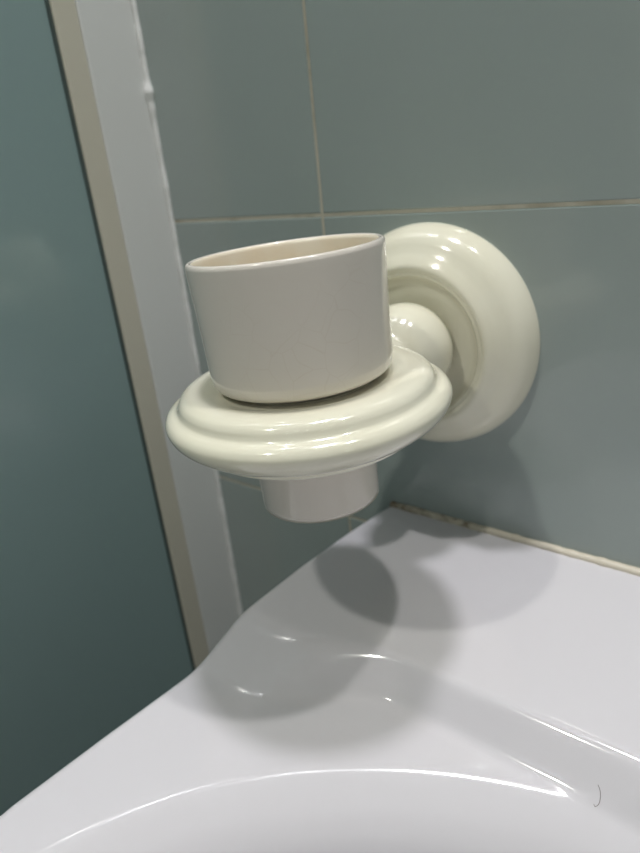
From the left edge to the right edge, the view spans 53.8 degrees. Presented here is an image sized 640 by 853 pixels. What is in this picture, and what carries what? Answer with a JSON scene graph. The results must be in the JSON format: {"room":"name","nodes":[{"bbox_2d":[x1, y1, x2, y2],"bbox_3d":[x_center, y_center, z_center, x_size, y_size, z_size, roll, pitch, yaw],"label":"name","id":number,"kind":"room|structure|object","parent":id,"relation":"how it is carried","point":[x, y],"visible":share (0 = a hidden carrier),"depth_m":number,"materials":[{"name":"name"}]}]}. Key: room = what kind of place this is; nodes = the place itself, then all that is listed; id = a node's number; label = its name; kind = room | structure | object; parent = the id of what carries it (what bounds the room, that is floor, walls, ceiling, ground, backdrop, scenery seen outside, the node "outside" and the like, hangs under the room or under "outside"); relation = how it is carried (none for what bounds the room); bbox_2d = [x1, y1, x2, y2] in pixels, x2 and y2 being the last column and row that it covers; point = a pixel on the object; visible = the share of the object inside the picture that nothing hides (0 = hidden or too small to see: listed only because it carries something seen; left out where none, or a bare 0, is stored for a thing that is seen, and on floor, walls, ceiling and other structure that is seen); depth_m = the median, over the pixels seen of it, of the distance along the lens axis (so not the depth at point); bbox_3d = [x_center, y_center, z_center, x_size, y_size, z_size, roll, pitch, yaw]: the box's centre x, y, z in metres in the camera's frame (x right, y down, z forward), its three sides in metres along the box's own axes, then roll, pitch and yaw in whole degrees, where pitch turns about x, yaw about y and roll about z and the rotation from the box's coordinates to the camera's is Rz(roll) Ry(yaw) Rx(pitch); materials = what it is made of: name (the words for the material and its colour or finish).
{"room":"bathroom","nodes":[
{"label":"bathroom","id":0,"kind":"room"},
{"bbox_2d":[136,0,639,612],"bbox_3d":[0.207,-0.239,0.210,2.600,2.400,0.120,12,28,36],"label":"wall","id":1,"kind":"structure","parent":0,"point":[512,124],"depth_m":0.32,"materials":[{"name":"grey tile"}]},
{"bbox_2d":[165,222,539,479],"bbox_3d":[0.009,-0.019,0.286,0.121,0.121,0.168,12,28,36],"label":"holder","id":2,"kind":"object","parent":1,"relation":"attached to","point":[465,329],"visible":0.72,"depth_m":0.30,"materials":[{"name":"beige ceramic"}]},
{"bbox_2d":[185,233,392,522],"bbox_3d":[-0.009,-0.020,0.266,0.078,0.110,0.078,-13,23,-16],"label":"tumbler","id":3,"kind":"object","parent":2,"relation":"in","point":[307,319],"visible":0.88,"depth_m":0.23,"materials":[{"name":"white ceramic"}]},
{"bbox_2d":[390,501,639,576],"bbox_3d":[0.247,0.092,0.256,0.510,0.006,0.006,12,28,36],"label":"trim","id":4,"kind":"structure","parent":1,"relation":"attached to","point":[601,561],"depth_m":0.35,"materials":[{"name":"plastic"}]},
{"bbox_3d":[-0.303,1.280,-0.050,2.800,0.100,2.250,12,28,36],"label":"floor","id":5,"kind":"structure","parent":0,"visible":0},
{"bbox_2d":[0,0,242,815],"bbox_3d":[-0.456,0.109,0.059,0.035,1.998,1.153,12,28,36],"label":"screen","id":6,"kind":"object","parent":5,"relation":"on","point":[118,577],"visible":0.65,"depth_m":0.41,"materials":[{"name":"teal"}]},
{"bbox_2d":[0,507,639,852],"bbox_3d":[0.150,0.577,0.258,0.559,0.875,0.458,12,28,36],"label":"washbasin","id":7,"kind":"object","parent":5,"relation":"on","point":[420,683],"visible":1,"depth_m":0.26,"materials":[{"name":"white ceramic"}]}
]}

